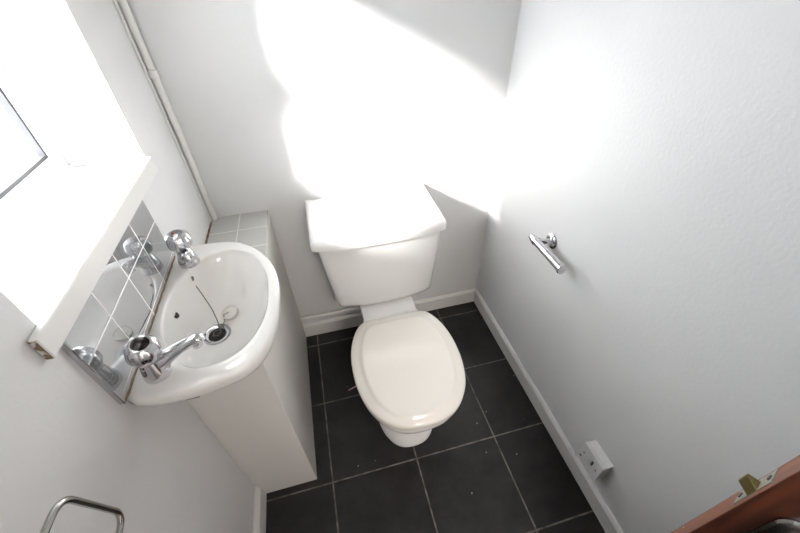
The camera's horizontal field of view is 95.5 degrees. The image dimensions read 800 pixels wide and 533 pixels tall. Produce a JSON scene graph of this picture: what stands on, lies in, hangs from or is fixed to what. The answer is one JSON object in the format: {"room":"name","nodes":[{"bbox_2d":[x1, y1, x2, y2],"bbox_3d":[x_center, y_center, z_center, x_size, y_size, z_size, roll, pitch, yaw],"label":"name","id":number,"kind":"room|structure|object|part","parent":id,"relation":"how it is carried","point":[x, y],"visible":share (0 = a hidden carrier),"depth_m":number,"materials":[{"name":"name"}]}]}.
{"room":"bathroom","nodes":[
{"label":"bathroom","id":0,"kind":"room"},
{"bbox_2d":[0,0,254,532],"bbox_3d":[-0.615,0.091,0.340,0.300,2.350,2.014,-11,42,-10],"label":"wall","id":1,"kind":"structure","parent":0,"point":[76,65],"depth_m":0.72,"materials":[{"name":"white paint"}]},
{"bbox_2d":[0,62,157,359],"bbox_3d":[-0.671,-0.322,0.442,0.248,0.756,0.588,-11,42,-10],"label":"window","id":2,"kind":"structure","parent":1,"relation":"in","point":[52,260],"depth_m":0.69,"materials":[{"name":"white plastic"}]},
{"bbox_3d":[-0.758,-0.328,0.421,0.073,0.715,0.548,-11,42,-10],"label":"frame","id":3,"kind":"part","parent":2,"relation":"part of","materials":[{"name":"white plastic"}]},
{"bbox_3d":[-0.626,-0.058,0.682,0.174,0.040,0.588,-11,42,-10],"label":"sill","id":4,"kind":"part","parent":2,"relation":"part of","materials":[{"name":"white paint"}]},
{"bbox_2d":[40,496,123,532],"bbox_3d":[-0.388,0.358,0.394,0.058,0.174,0.192,-11,42,-10],"label":"towel ring","id":5,"kind":"object","parent":1,"relation":"attached to","point":[74,500],"visible":1,"depth_m":0.44,"materials":[{"name":"silver metal"}]},
{"bbox_2d":[61,200,175,404],"bbox_3d":[-0.532,0.043,0.726,0.010,0.172,0.419,-11,42,-10],"label":"tile backsplash","id":6,"kind":"structure","parent":1,"relation":"attached to","point":[123,304],"depth_m":0.67,"materials":[{"name":"tile"}]},
{"bbox_2d":[112,0,211,221],"bbox_3d":[-0.696,-0.769,0.772,0.006,1.610,0.012,-11,42,-10],"label":"bead","id":7,"kind":"object","parent":1,"relation":"attached to","point":[114,1],"visible":1,"depth_m":1.03,"materials":[{"name":"white paint"}]},
{"bbox_2d":[116,0,217,219],"bbox_3d":[-0.690,-0.780,0.785,0.027,1.611,0.027,-11,42,-10],"label":"pipe","id":8,"kind":"object","parent":1,"relation":"attached to","point":[153,74],"visible":1,"depth_m":1.04,"materials":[{"name":"white paint"}]},
{"bbox_2d":[127,242,280,406],"bbox_3d":[-0.409,0.120,0.862,0.268,0.132,0.466,-11,42,-10],"label":"washbasin","id":9,"kind":"object","parent":1,"relation":"attached to","point":[238,274],"visible":0.94,"depth_m":0.85,"materials":[{"name":"white ceramic"}]},
{"bbox_2d":[123,333,205,383],"bbox_3d":[-0.413,0.156,0.648,0.120,0.095,0.059,-11,42,-10],"label":"tap","id":10,"kind":"object","parent":9,"relation":"on","point":[145,352],"visible":1,"depth_m":0.64,"materials":[{"name":"silver metal"}]},
{"bbox_3d":[-0.407,0.156,0.669,0.101,0.058,0.033,-22,45,-21],"label":"spout","id":11,"kind":"part","parent":10,"relation":"part of","materials":[{"name":"silver metal"}]},
{"bbox_2d":[165,229,199,268],"bbox_3d":[-0.520,-0.036,0.875,0.055,0.094,0.085,-25,46,-24],"label":"tap","id":12,"kind":"object","parent":9,"relation":"on","point":[179,241],"visible":1,"depth_m":0.86,"materials":[{"name":"silver metal"}]},
{"bbox_3d":[-0.509,-0.022,0.880,0.063,0.058,0.033,29,50,31],"label":"spout","id":13,"kind":"part","parent":12,"relation":"part of","materials":[{"name":"silver metal"}]},
{"bbox_2d":[191,276,237,335],"bbox_3d":[-0.456,0.084,0.897,0.075,0.087,0.158,-26,46,-25],"label":"plug","id":14,"kind":"object","parent":9,"relation":"in","point":[230,312],"visible":1,"depth_m":0.90,"materials":[{"name":"white rubber"}]},
{"bbox_3d":[-0.460,0.091,0.892,0.051,0.081,0.151,-24,45,-23],"label":"ball chain","id":15,"kind":"part","parent":14,"relation":"part of","materials":[{"name":"grey metal"}]},
{"bbox_2d":[204,324,230,344],"bbox_3d":[-0.437,0.167,0.873,0.064,0.016,0.064,-11,42,-10],"label":"outlet","id":16,"kind":"object","parent":9,"relation":"attached to","point":[224,338],"depth_m":0.87,"materials":[{"name":"black"}]},
{"bbox_2d":[253,486,266,532],"bbox_3d":[-0.345,1.134,0.854,0.018,0.086,1.126,-11,42,-10],"label":"baseboard","id":17,"kind":"structure","parent":1,"relation":"attached to","point":[260,496],"depth_m":1.21,"materials":[{"name":"white paint"}]},
{"bbox_2d":[126,0,520,323],"bbox_3d":[-0.170,-0.639,1.167,1.112,2.350,0.100,-11,42,-10],"label":"wall","id":18,"kind":"structure","parent":0,"point":[277,105],"depth_m":1.19,"materials":[{"name":"white paint"}]},
{"bbox_2d":[300,306,360,320],"bbox_3d":[-0.327,0.224,1.766,0.305,0.022,0.024,-11,42,-10],"label":"pipe","id":19,"kind":"object","parent":18,"relation":"attached to","point":[356,307],"visible":0.85,"depth_m":1.75,"materials":[{"name":"white paint"}]},
{"bbox_2d":[303,288,476,336],"bbox_3d":[-0.031,0.234,1.882,0.915,0.086,0.014,-11,42,-10],"label":"baseboard","id":20,"kind":"structure","parent":18,"relation":"attached to","point":[428,304],"depth_m":1.86,"materials":[{"name":"white paint"}]},
{"bbox_2d":[266,301,605,532],"bbox_3d":[0.100,0.870,1.246,1.112,0.050,1.814,-11,42,-10],"label":"floor","id":21,"kind":"structure","parent":0,"point":[494,466],"depth_m":1.35,"materials":[{"name":"black tile"}]},
{"bbox_2d":[187,210,316,492],"bbox_3d":[-0.493,0.299,1.323,0.197,0.744,0.688,-11,42,-10],"label":"cabinet","id":22,"kind":"object","parent":21,"relation":"on","point":[263,420],"visible":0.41,"depth_m":1.15,"materials":[{"name":"white paint"}]},
{"bbox_2d":[305,183,465,446],"bbox_3d":[-0.025,0.239,1.360,0.471,0.761,0.802,-11,42,-10],"label":"toilet","id":23,"kind":"object","parent":21,"relation":"on","point":[377,249],"visible":1,"depth_m":1.24,"materials":[{"name":"white ceramic"}]},
{"bbox_3d":[-0.095,-0.185,1.305,0.471,0.034,0.315,-11,42,-10],"label":"cistern lid","id":24,"kind":"part","parent":23,"relation":"part of","materials":[{"name":"white ceramic"}]},
{"bbox_3d":[0.025,0.315,1.185,0.357,0.031,0.424,-11,42,-10],"label":"seat lid","id":25,"kind":"part","parent":23,"relation":"part of","materials":[{"name":"plastic"}]},
{"bbox_3d":[0.026,0.334,1.200,0.352,0.016,0.413,-11,42,-10],"label":"seat","id":26,"kind":"part","parent":23,"relation":"part of","materials":[{"name":"white plastic"}]},
{"bbox_2d":[477,0,799,532],"bbox_3d":[0.655,-0.149,0.567,0.100,2.350,2.014,-11,42,-10],"label":"wall","id":27,"kind":"structure","parent":0,"point":[657,142],"depth_m":0.82,"materials":[{"name":"white paint"}]},
{"bbox_2d":[529,233,566,273],"bbox_3d":[0.481,-0.049,1.161,0.068,0.055,0.184,-11,42,-10],"label":"toilet roll holder","id":28,"kind":"object","parent":27,"relation":"attached to","point":[550,241],"visible":1,"depth_m":1.16,"materials":[{"name":"silver metal"}]},
{"bbox_3d":[0.474,-0.085,1.202,0.058,0.024,0.026,5,41,8],"label":"arm","id":29,"kind":"part","parent":28,"relation":"part of","materials":[{"name":"silver metal"}]},
{"bbox_3d":[0.497,-0.084,1.200,0.012,0.055,0.055,-11,42,-10],"label":"mounting plate","id":30,"kind":"part","parent":28,"relation":"part of","materials":[{"name":"silver metal"}]},
{"bbox_2d":[474,289,623,532],"bbox_3d":[0.630,0.718,1.297,0.014,0.086,1.814,-11,42,-10],"label":"baseboard","id":31,"kind":"structure","parent":27,"relation":"attached to","point":[606,518],"depth_m":1.40,"materials":[{"name":"white paint"}]},
{"bbox_2d":[568,444,579,457],"bbox_3d":[0.617,0.638,1.262,0.016,0.084,0.071,-6,41,-5],"label":"cable","id":32,"kind":"object","parent":31,"relation":"on","point":[569,445],"visible":0.61,"depth_m":1.29,"materials":[{"name":"white paint"}]},
{"bbox_2d":[578,440,613,480],"bbox_3d":[0.621,0.616,1.159,0.042,0.086,0.087,-11,42,-10],"label":"electrical box","id":33,"kind":"object","parent":27,"relation":"attached to","point":[592,455],"visible":1,"depth_m":1.14,"materials":[{"name":"white plastic"}]},
{"bbox_2d":[671,455,799,532],"bbox_3d":[0.595,0.383,0.213,0.101,2.000,0.615,-27,47,-26],"label":"door","id":34,"kind":"structure","parent":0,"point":[770,503],"depth_m":0.44,"materials":[{"name":"brown wood"}]},
{"bbox_3d":[0.445,0.277,0.456,0.024,0.077,0.001,-27,47,-26],"label":"latch plate","id":35,"kind":"part","parent":34,"relation":"part of","materials":[{"name":"metal"}]},
{"bbox_3d":[0.461,0.371,0.463,0.006,0.210,0.052,-27,47,-26],"label":"handle plate","id":36,"kind":"part","parent":34,"relation":"part of","materials":[{"name":"silver metal"}]}
]}

